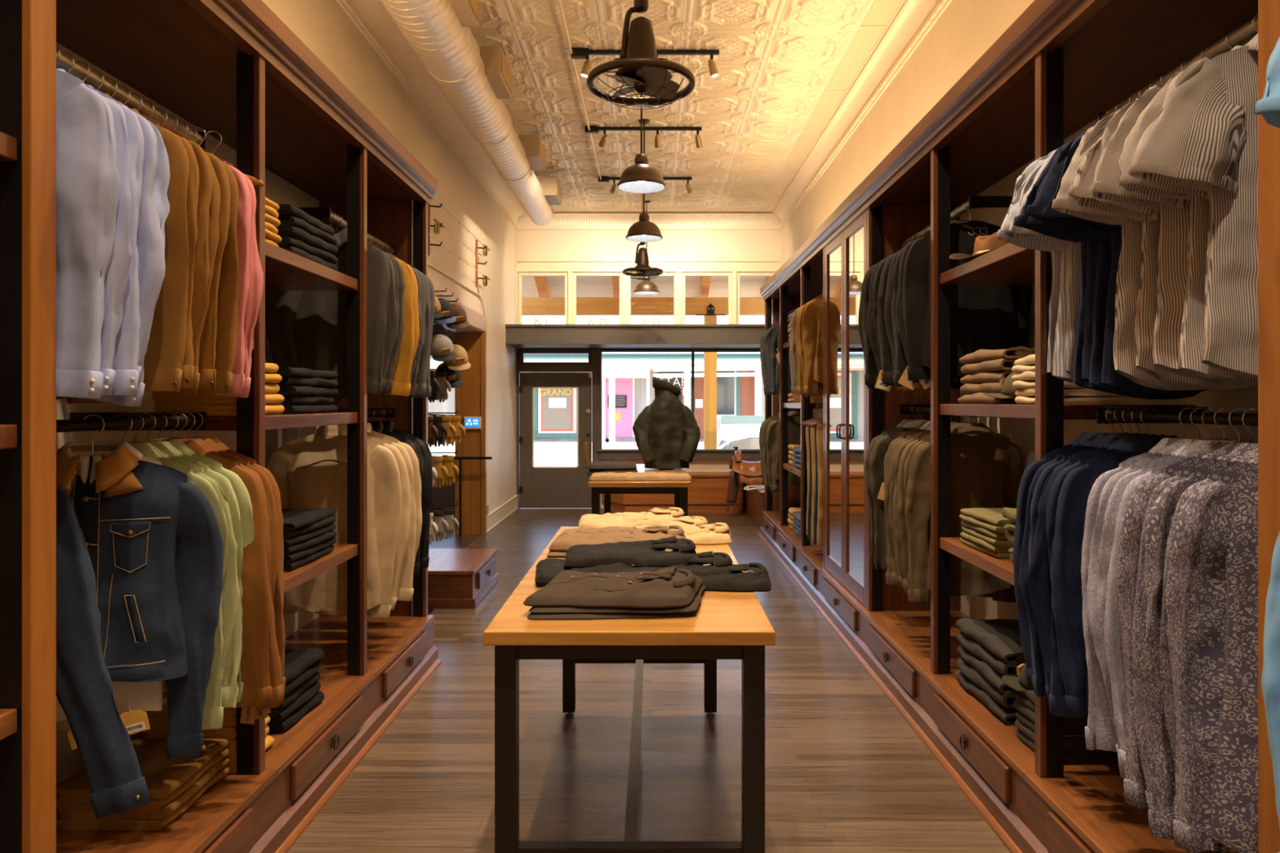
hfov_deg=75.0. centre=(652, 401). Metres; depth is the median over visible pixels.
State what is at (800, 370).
jacket
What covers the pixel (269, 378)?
trousers
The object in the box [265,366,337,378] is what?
trousers
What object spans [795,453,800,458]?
trousers
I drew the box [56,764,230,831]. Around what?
trousers
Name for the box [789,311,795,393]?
jacket
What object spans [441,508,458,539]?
glove
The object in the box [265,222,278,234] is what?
trousers
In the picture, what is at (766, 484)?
jacket
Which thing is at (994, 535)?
sweater
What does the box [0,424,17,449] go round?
shelf
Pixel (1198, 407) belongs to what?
hanger
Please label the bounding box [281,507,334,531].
trousers
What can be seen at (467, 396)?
trim
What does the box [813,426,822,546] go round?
trousers
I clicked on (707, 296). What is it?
porch roof
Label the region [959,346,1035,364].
sweater
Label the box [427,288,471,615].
rack
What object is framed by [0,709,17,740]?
shelf
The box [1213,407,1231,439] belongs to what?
hanger
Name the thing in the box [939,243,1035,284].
shelf
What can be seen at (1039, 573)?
shirt
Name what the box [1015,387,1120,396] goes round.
sweater
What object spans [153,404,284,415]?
trousers
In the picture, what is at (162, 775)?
folded clothes
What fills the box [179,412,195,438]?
hanger
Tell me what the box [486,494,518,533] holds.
baseboard
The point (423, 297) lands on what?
jacket
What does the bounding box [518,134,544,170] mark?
air register
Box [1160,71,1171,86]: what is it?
hanger
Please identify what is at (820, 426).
trousers
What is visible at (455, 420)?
glove
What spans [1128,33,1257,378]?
shirt
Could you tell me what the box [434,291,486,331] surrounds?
trim
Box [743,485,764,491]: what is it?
coiled rope
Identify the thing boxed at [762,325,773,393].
denim shirt
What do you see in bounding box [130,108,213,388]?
jacket
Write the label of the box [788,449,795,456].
trousers
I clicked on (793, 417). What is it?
jacket
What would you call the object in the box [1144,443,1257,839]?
shirt
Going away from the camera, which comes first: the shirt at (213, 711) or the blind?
the shirt at (213, 711)
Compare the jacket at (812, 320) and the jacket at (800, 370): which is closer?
the jacket at (812, 320)
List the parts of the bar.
arm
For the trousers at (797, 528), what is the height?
0.051 m
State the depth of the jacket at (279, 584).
2.86 m
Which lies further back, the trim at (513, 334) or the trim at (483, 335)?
the trim at (513, 334)
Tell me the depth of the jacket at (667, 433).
7.93 m
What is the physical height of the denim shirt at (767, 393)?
0.841 m
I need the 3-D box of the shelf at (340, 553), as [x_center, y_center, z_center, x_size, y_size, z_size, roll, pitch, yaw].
[-1.722,0.707,3.479,0.628,0.053,1.010,0,0,0]
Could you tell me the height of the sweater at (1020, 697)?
0.042 m
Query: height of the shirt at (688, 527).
0.077 m
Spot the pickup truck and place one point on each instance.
(726, 425)
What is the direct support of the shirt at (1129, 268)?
hanging from the hanger at (1189, 57)
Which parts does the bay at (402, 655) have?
panel, panel, drawer, drawer pull, shoe moulding, post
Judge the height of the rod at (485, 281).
0.126 m
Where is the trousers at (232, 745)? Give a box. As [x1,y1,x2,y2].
[226,715,270,751]
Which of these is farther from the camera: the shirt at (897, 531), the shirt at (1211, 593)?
the shirt at (897, 531)
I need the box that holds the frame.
[601,361,759,448]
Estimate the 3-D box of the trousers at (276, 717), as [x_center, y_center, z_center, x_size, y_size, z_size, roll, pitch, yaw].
[-1.611,1.238,3.454,0.344,0.049,0.360,0,0,1]
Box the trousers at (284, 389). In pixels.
[265,385,337,395]
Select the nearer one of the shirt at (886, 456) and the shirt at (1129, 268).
the shirt at (1129, 268)
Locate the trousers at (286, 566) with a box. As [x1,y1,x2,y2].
[283,545,333,571]
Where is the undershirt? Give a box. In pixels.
[56,441,163,750]
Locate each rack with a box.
[427,199,442,255]
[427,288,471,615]
[475,239,487,286]
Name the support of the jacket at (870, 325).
hanging from the hanger
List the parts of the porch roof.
post, bracket plate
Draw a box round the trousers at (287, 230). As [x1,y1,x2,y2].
[276,224,337,255]
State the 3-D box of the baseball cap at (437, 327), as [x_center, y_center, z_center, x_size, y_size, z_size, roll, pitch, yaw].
[-1.564,-0.486,5.994,0.178,0.194,0.239,0,0,-37]
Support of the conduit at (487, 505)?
attached to the wall at (323, 26)
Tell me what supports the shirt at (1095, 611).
hanging from the hanger at (1198, 407)
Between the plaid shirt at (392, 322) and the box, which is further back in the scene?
the box
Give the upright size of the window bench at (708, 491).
0.555 m
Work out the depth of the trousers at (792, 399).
8.43 m
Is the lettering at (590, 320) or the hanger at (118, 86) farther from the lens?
the lettering at (590, 320)
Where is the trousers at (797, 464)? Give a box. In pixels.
[794,462,800,469]
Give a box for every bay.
[0,0,56,852]
[56,0,288,852]
[81,57,384,850]
[232,147,441,732]
[758,286,822,551]
[772,266,822,577]
[791,253,822,604]
[813,208,866,655]
[853,148,1035,730]
[913,53,1197,852]
[1012,0,1257,852]
[1257,0,1279,852]
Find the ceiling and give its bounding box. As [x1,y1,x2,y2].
[468,0,875,208]
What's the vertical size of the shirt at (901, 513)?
0.917 m
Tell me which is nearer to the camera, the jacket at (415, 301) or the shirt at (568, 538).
the shirt at (568, 538)
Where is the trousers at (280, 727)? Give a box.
[266,690,324,733]
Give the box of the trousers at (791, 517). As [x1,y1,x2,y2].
[787,513,795,520]
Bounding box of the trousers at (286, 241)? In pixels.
[277,235,337,263]
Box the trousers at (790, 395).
[787,392,822,397]
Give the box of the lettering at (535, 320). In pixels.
[534,318,546,324]
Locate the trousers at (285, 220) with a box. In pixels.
[276,214,337,245]
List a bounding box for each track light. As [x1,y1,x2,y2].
[570,48,719,77]
[584,125,702,147]
[598,176,692,193]
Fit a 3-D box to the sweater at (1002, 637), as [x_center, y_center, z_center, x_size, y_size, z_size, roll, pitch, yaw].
[1.586,1.024,3.623,0.361,0.072,0.502,0,0,-2]
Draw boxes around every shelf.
[0,131,17,161]
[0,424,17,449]
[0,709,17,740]
[95,412,357,431]
[265,241,357,290]
[283,544,357,593]
[782,341,790,348]
[782,402,822,408]
[782,463,800,476]
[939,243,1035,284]
[939,404,1196,419]
[939,537,1013,585]
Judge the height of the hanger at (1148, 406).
0.190 m
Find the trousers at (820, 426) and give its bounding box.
[816,423,822,545]
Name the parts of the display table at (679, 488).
leg, leg, leg, leg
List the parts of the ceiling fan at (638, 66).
blade, blade, blade, blade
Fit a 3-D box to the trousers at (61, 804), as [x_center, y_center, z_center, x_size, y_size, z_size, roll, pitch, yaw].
[-1.656,1.227,2.735,0.344,0.035,0.402,0,0,0]
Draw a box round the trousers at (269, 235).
[265,228,281,243]
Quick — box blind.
[548,397,566,408]
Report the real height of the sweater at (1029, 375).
0.037 m
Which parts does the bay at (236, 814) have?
panel, drawer, post, shoe moulding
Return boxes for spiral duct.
[380,0,561,225]
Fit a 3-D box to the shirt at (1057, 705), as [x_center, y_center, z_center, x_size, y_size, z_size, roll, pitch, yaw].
[1.576,0.566,2.688,0.592,0.921,0.186,0,0,-2]
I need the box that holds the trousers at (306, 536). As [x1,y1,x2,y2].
[283,523,335,547]
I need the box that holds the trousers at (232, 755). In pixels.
[226,724,269,762]
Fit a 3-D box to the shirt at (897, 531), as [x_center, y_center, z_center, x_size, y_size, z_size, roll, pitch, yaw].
[1.561,0.550,4.383,0.580,0.889,0.186,0,0,-1]
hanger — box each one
[56,46,60,62]
[61,51,74,72]
[76,61,89,80]
[82,414,105,455]
[92,69,103,89]
[106,77,117,97]
[115,413,133,441]
[118,85,130,104]
[127,413,144,443]
[131,93,142,111]
[139,413,155,442]
[142,100,154,117]
[151,413,167,440]
[156,107,167,124]
[164,412,178,440]
[167,114,177,130]
[171,412,187,439]
[177,120,188,136]
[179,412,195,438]
[187,125,197,142]
[188,412,203,437]
[192,126,205,146]
[205,130,263,186]
[800,404,822,425]
[803,404,822,426]
[805,404,822,426]
[808,419,822,426]
[811,421,822,426]
[1097,406,1113,432]
[1105,406,1120,432]
[1113,406,1128,433]
[1121,406,1137,434]
[1130,406,1146,434]
[1138,84,1149,97]
[1140,406,1156,435]
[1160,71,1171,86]
[1178,407,1197,438]
[1180,57,1192,71]
[1190,407,1208,438]
[1201,44,1213,57]
[1201,407,1219,439]
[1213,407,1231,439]
[1225,27,1238,48]
[1228,408,1248,441]
[1241,408,1257,442]
[1252,12,1257,31]
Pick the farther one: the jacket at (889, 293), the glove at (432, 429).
the glove at (432, 429)
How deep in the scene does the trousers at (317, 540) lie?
3.50 m
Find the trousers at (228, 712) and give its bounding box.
[145,705,236,716]
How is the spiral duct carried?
hanging from the ceiling
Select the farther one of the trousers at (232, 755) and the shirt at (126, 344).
the trousers at (232, 755)
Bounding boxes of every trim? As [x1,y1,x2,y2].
[336,0,526,229]
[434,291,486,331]
[441,324,483,332]
[454,332,480,534]
[480,331,486,534]
[503,0,905,213]
[505,324,764,344]
[505,326,764,348]
[516,213,782,229]
[516,256,781,268]
[516,268,778,324]
[516,348,759,508]
[770,0,951,229]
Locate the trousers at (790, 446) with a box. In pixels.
[787,444,800,450]
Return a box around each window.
[518,271,568,324]
[519,352,591,364]
[573,271,622,324]
[596,351,759,459]
[627,271,677,324]
[682,271,732,324]
[737,271,776,324]
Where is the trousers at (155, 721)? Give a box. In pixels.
[147,714,236,727]
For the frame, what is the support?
on the ground at (536, 464)
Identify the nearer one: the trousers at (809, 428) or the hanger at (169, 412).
the hanger at (169, 412)
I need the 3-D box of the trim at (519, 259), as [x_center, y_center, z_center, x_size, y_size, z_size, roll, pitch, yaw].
[-0.055,-2.080,12.492,3.970,0.200,0.035,0,0,0]
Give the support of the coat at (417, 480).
hanging from the hanger
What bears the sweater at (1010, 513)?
on the sweater at (1010, 526)
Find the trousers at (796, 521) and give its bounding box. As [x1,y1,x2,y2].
[794,518,800,527]
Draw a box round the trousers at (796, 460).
[793,457,800,463]
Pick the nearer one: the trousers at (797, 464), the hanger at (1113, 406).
the hanger at (1113, 406)
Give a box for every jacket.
[56,147,230,399]
[56,444,223,759]
[56,485,150,818]
[119,101,199,389]
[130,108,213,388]
[159,438,284,724]
[169,151,220,395]
[171,437,278,719]
[187,436,285,713]
[197,149,239,393]
[265,228,390,395]
[332,262,422,398]
[334,265,431,399]
[344,241,414,395]
[344,262,426,395]
[367,421,432,568]
[367,422,423,575]
[397,257,419,371]
[410,275,435,397]
[586,468,637,475]
[588,461,636,469]
[632,376,700,469]
[759,410,800,486]
[760,413,779,459]
[762,415,779,487]
[763,411,788,492]
[766,411,814,491]
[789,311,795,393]
[791,304,804,393]
[795,305,822,395]
[795,306,804,395]
[798,299,822,397]
[799,297,822,395]
[802,294,822,394]
[857,270,875,388]
[862,260,959,389]
[866,261,962,391]
[872,251,962,391]
[876,248,965,385]
[884,250,919,390]
[891,245,962,390]
[895,219,971,389]
[902,220,1032,380]
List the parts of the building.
teal post, teal sill, red sash, dark glass, raised panel, porch post, raised panel, raised panel, raised panel, raised panel, door, raised panel, door frame, dark glass, porch post, teal post, dark glass, teal post, porch post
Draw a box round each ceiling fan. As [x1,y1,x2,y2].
[586,0,695,109]
[622,193,663,279]
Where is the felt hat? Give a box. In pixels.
[949,231,1009,262]
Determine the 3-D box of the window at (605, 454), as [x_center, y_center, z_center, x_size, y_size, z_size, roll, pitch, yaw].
[0.550,0.050,12.480,2.760,1.630,0.160,0,0,0]
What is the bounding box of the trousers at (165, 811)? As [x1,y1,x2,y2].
[58,756,230,819]
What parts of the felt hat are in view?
crown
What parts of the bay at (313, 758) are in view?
panel, drawer, shoe moulding, drawer pull, post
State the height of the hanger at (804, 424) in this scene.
0.190 m
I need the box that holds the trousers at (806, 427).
[805,426,809,535]
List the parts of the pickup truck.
bed rail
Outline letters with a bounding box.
[641,318,660,324]
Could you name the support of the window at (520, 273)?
in the wall at (530, 242)
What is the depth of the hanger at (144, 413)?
2.62 m
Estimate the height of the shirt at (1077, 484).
0.914 m
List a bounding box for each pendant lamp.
[617,94,665,193]
[626,118,662,242]
[633,200,659,294]
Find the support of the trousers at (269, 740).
on the bay at (313, 758)
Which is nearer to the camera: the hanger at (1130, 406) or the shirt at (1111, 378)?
the shirt at (1111, 378)
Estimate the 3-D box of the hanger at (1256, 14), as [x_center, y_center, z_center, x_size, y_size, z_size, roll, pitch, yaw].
[1.570,-0.910,2.140,0.330,0.190,0.011,0,0,2]
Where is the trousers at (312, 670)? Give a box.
[284,660,321,696]
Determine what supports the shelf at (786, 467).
attached to the bay at (784, 550)
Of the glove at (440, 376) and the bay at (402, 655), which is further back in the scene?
the glove at (440, 376)
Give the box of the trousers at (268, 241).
[265,238,279,247]
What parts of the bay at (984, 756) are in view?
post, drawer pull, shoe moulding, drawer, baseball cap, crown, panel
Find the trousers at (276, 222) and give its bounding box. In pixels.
[265,213,280,226]
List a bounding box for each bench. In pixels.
[601,471,742,512]
[742,482,764,530]
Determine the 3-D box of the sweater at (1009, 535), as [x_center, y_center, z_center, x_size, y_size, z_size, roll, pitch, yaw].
[1.554,0.531,3.174,0.319,0.051,0.302,0,0,2]
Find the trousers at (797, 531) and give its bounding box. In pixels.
[794,528,800,537]
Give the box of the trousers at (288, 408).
[280,404,337,413]
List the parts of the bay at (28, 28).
post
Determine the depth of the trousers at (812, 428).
6.98 m
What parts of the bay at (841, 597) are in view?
post, door, mirror pane, shoe moulding, handle, drawer, handle, door, mirror pane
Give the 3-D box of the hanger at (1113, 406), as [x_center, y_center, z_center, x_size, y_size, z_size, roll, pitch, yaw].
[1.570,0.111,2.835,0.330,0.190,0.011,0,0,1]
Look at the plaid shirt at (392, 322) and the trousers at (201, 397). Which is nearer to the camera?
the trousers at (201, 397)
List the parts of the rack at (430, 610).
frame, baseball cap, crown, baseball cap, baseball cap, baseball cap, baseball cap, crown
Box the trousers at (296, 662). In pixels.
[284,648,324,684]
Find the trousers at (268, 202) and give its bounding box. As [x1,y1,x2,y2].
[265,197,279,210]
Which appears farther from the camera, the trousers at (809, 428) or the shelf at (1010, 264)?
the trousers at (809, 428)
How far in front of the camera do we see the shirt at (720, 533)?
3.83 m
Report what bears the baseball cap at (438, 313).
hanging from the rack at (430, 610)
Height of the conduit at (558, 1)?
0.020 m
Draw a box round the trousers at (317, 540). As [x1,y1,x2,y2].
[284,530,337,555]
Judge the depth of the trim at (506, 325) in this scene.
11.54 m
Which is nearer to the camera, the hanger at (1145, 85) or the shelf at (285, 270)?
the hanger at (1145, 85)
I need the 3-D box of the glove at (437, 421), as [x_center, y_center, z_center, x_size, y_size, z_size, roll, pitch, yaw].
[-1.485,0.207,5.782,0.128,0.217,0.045,0,0,3]
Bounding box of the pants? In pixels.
[563,535,697,568]
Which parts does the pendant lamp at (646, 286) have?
rod, lamp shade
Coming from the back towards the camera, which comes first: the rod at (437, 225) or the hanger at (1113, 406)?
the rod at (437, 225)
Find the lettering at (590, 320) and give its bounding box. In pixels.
[587,318,607,324]
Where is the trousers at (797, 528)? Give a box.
[795,524,800,533]
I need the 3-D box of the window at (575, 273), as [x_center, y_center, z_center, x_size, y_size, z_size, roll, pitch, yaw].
[-0.825,-1.425,12.540,0.750,1.050,0.060,0,0,0]
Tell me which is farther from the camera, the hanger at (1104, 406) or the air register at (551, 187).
the air register at (551, 187)
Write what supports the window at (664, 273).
in the wall at (530, 242)
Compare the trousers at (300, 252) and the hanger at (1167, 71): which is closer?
the hanger at (1167, 71)
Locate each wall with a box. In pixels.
[56,0,516,785]
[430,328,454,508]
[516,229,781,508]
[781,0,1257,620]
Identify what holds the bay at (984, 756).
on the floor
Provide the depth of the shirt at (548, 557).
3.39 m
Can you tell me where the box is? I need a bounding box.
[427,548,498,608]
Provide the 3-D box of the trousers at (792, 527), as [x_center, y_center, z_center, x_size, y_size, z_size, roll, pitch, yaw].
[1.581,1.282,8.584,0.343,0.053,0.302,0,0,2]
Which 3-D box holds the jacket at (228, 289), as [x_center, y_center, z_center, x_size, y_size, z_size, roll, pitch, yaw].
[-1.601,-0.438,2.607,0.642,0.835,0.186,0,0,1]
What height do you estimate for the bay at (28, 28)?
2.852 m
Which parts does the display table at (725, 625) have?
leg, leg, leg, leg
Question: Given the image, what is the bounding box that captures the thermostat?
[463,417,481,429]
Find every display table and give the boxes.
[483,526,775,852]
[588,464,690,515]
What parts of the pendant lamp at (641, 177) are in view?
lamp shade, rod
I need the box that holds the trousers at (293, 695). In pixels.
[270,671,320,711]
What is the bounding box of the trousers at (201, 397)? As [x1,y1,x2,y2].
[152,392,284,404]
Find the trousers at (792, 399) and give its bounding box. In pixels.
[787,397,822,402]
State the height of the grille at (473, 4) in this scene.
0.160 m
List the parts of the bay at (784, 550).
post, shoe moulding, drawer, panel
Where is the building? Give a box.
[427,315,764,444]
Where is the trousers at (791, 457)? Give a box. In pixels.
[787,453,795,460]
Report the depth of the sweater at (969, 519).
3.57 m
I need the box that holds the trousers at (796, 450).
[793,447,800,453]
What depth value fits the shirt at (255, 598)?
2.70 m
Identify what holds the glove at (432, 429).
hanging from the rack at (430, 610)
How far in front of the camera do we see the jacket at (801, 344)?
6.83 m
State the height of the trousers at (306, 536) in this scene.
0.035 m
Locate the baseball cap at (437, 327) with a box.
[431,322,446,337]
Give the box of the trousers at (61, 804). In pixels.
[56,746,230,810]
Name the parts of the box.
lid, drawer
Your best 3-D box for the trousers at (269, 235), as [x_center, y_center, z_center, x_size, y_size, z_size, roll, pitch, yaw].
[-1.604,-0.634,3.105,0.344,0.033,0.271,0,0,-1]
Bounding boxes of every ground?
[428,441,703,461]
[533,461,577,466]
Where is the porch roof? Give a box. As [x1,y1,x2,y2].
[521,275,772,448]
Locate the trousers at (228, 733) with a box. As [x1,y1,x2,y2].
[143,725,236,739]
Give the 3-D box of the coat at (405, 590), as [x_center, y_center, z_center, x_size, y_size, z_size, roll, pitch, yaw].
[-1.589,0.583,4.374,0.684,0.941,0.138,0,0,2]
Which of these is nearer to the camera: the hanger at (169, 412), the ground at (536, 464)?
the hanger at (169, 412)
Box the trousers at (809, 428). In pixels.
[807,426,813,540]
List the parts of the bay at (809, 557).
post, shoe moulding, drawer, panel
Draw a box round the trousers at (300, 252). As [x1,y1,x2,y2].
[278,245,337,271]
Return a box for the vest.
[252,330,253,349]
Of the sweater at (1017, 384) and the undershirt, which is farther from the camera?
the sweater at (1017, 384)
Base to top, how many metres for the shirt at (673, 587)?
0.075 m
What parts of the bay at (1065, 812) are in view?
shoe moulding, post, drawer, panel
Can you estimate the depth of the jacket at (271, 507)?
2.83 m
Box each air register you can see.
[448,0,478,26]
[478,45,511,98]
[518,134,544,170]
[539,177,560,204]
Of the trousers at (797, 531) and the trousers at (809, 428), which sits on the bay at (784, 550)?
the trousers at (797, 531)
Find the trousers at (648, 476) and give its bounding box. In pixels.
[623,471,658,480]
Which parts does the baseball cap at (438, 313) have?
crown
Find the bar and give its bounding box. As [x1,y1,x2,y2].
[453,457,492,535]
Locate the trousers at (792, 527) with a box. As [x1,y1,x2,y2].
[788,523,795,531]
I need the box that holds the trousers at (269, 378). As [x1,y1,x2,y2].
[265,373,281,383]
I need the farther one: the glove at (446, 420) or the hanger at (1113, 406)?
the glove at (446, 420)
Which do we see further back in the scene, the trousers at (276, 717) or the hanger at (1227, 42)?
the trousers at (276, 717)
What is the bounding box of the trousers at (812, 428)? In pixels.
[810,426,815,539]
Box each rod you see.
[427,233,489,286]
[432,197,489,256]
[433,218,487,263]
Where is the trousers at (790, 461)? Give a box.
[788,459,795,466]
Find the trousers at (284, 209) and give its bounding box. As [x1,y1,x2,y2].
[276,204,334,235]
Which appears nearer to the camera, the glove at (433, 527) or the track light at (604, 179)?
the glove at (433, 527)
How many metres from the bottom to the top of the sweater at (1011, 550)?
0.050 m
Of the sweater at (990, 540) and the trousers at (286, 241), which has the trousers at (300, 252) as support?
the trousers at (286, 241)
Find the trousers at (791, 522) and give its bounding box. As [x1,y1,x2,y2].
[787,517,795,526]
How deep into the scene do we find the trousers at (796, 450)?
8.15 m
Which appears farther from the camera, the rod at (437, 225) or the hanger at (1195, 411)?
the rod at (437, 225)
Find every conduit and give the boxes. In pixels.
[427,262,488,515]
[557,0,601,179]
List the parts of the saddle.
seat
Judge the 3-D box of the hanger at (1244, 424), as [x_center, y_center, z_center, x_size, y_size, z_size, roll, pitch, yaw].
[1.570,0.111,2.180,0.330,0.190,0.011,0,0,-2]
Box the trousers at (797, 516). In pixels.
[794,513,800,523]
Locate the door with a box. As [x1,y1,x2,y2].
[519,372,591,507]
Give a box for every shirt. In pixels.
[56,68,144,395]
[56,69,120,399]
[56,443,227,730]
[66,137,251,404]
[75,76,165,381]
[84,83,132,395]
[88,84,169,406]
[104,93,189,392]
[128,441,243,708]
[128,442,239,684]
[131,440,254,702]
[147,439,271,707]
[213,159,263,397]
[333,248,399,392]
[373,244,398,391]
[382,249,404,377]
[523,565,702,608]
[527,605,698,619]
[528,583,705,613]
[534,558,650,584]
[546,550,566,556]
[546,555,565,559]
[548,524,685,551]
[577,506,685,528]
[617,551,734,576]
[631,515,710,534]
[684,522,732,545]
[698,562,771,591]
[760,327,770,393]
[760,328,790,395]
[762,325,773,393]
[764,324,775,391]
[767,316,791,395]
[864,419,929,565]
[869,419,930,568]
[884,421,927,489]
[884,421,955,585]
[888,421,959,588]
[893,422,965,580]
[897,422,991,597]
[903,422,991,594]
[906,422,1024,603]
[996,155,1062,373]
[1004,150,1074,383]
[1008,149,1080,375]
[1013,138,1111,393]
[1013,432,1128,688]
[1018,432,1139,697]
[1025,129,1155,394]
[1026,173,1203,399]
[1027,434,1156,702]
[1028,433,1147,593]
[1042,123,1212,394]
[1045,434,1165,717]
[1050,435,1178,718]
[1051,111,1202,390]
[1067,98,1257,390]
[1080,437,1217,751]
[1086,438,1228,755]
[1092,84,1257,385]
[1097,439,1243,777]
[1104,440,1252,773]
[1116,441,1257,808]
[1118,45,1257,381]
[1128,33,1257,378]
[1132,442,1257,809]
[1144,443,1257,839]
[1157,444,1257,767]
[1164,458,1257,852]
[1253,36,1279,128]
[1261,531,1279,852]
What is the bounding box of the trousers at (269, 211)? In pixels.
[265,204,278,217]
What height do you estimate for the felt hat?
0.148 m
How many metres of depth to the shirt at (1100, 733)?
2.45 m
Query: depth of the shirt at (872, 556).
4.97 m
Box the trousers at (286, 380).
[275,376,337,387]
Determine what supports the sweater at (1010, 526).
on the sweater at (1009, 535)
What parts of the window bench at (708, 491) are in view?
panel, seat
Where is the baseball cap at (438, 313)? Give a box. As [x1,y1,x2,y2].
[433,295,443,319]
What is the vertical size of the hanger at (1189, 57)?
0.190 m
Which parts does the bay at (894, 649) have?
post, shoe moulding, drawer, panel, panel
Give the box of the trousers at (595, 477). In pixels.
[588,471,627,481]
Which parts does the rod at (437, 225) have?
cork handle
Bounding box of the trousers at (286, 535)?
[283,515,336,539]
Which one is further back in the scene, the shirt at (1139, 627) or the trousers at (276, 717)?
the trousers at (276, 717)
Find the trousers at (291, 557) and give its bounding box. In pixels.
[283,537,336,563]
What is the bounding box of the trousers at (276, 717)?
[266,680,320,723]
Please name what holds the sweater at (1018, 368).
on the sweater at (1029, 375)
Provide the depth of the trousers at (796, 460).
8.14 m
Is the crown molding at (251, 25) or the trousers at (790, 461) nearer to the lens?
the crown molding at (251, 25)
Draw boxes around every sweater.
[955,617,1025,664]
[955,657,1017,709]
[955,671,1017,724]
[956,631,1021,676]
[956,644,1018,693]
[957,392,1018,404]
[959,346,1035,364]
[959,514,1006,533]
[960,358,1015,373]
[960,369,1013,383]
[960,381,1000,393]
[960,507,1016,526]
[960,531,1013,552]
[960,537,1010,559]
[961,520,1006,539]
[961,525,1013,546]
[1001,506,1016,521]
[1003,521,1015,532]
[1005,530,1013,543]
[1008,546,1013,554]
[1009,553,1013,563]
[1011,364,1035,373]
[1011,370,1035,381]
[1012,380,1084,388]
[1013,354,1035,365]
[1013,699,1087,733]
[1014,395,1122,404]
[1014,719,1117,755]
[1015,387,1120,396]
[1015,692,1088,724]
[1015,711,1085,745]
[1016,728,1118,764]
[1021,689,1035,704]
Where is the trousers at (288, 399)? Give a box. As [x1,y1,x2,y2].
[279,395,334,404]
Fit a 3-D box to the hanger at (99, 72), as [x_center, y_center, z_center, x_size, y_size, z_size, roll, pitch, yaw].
[-1.590,-0.851,2.370,0.330,0.190,0.011,0,0,0]
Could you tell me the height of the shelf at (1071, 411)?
0.053 m
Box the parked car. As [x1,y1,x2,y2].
[717,434,759,448]
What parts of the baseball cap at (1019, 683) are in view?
crown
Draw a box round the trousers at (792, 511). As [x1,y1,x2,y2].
[788,507,800,515]
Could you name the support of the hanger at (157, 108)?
hanging from the bay at (236, 814)
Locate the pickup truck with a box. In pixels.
[716,415,764,448]
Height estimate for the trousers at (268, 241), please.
0.033 m
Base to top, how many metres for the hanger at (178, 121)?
0.190 m
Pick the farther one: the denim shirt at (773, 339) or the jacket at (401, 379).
the denim shirt at (773, 339)
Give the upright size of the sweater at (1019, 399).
0.032 m
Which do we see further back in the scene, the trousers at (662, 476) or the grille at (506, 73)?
the trousers at (662, 476)
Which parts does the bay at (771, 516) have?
shoe moulding, post, drawer, panel, panel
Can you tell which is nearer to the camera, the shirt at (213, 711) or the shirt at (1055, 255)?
the shirt at (213, 711)
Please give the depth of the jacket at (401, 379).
4.40 m
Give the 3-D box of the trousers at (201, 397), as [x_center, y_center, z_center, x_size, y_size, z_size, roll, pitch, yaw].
[-1.612,-0.012,3.114,0.341,0.041,0.302,0,0,0]
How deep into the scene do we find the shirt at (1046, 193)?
2.58 m
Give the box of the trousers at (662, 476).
[655,472,692,480]
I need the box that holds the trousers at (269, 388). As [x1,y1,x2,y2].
[151,383,279,393]
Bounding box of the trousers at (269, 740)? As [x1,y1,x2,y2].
[227,735,274,773]
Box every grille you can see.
[467,0,478,20]
[501,50,511,93]
[538,138,545,166]
[556,179,561,202]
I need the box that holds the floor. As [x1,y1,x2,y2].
[287,507,1009,852]
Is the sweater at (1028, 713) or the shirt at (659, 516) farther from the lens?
the shirt at (659, 516)
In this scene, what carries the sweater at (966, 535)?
on the sweater at (1000, 555)
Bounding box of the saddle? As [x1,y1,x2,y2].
[725,446,762,513]
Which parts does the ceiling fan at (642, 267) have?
drop rod, blade, blade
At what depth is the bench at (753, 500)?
10.94 m
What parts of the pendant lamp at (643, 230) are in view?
rod, ceiling plate, lamp shade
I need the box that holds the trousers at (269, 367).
[265,363,278,373]
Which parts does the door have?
pull handle, handle plate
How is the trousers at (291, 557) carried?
on the trousers at (286, 566)
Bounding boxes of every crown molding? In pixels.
[184,0,437,204]
[760,0,1111,301]
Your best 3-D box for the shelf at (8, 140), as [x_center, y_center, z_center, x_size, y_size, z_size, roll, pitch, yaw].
[-1.722,-0.558,0.776,0.628,0.053,2.145,0,0,0]
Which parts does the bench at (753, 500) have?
seat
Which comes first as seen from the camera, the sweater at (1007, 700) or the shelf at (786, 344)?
the sweater at (1007, 700)
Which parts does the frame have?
frame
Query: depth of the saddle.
11.40 m
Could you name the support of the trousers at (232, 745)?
on the trousers at (232, 755)
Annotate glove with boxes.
[427,370,439,402]
[427,416,438,447]
[429,512,438,543]
[431,456,448,488]
[431,466,437,487]
[431,510,448,542]
[432,416,447,447]
[435,371,451,402]
[439,415,456,446]
[441,455,458,486]
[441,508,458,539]
[448,415,465,445]
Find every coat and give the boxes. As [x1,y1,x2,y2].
[266,424,402,618]
[337,424,411,609]
[367,422,422,559]
[367,431,416,601]
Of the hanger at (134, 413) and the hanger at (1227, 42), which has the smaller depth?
the hanger at (1227, 42)
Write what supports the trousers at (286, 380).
on the trousers at (284, 389)
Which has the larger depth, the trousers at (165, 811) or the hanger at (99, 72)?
the trousers at (165, 811)
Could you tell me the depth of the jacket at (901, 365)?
4.36 m
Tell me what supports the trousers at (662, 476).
on the display table at (679, 488)

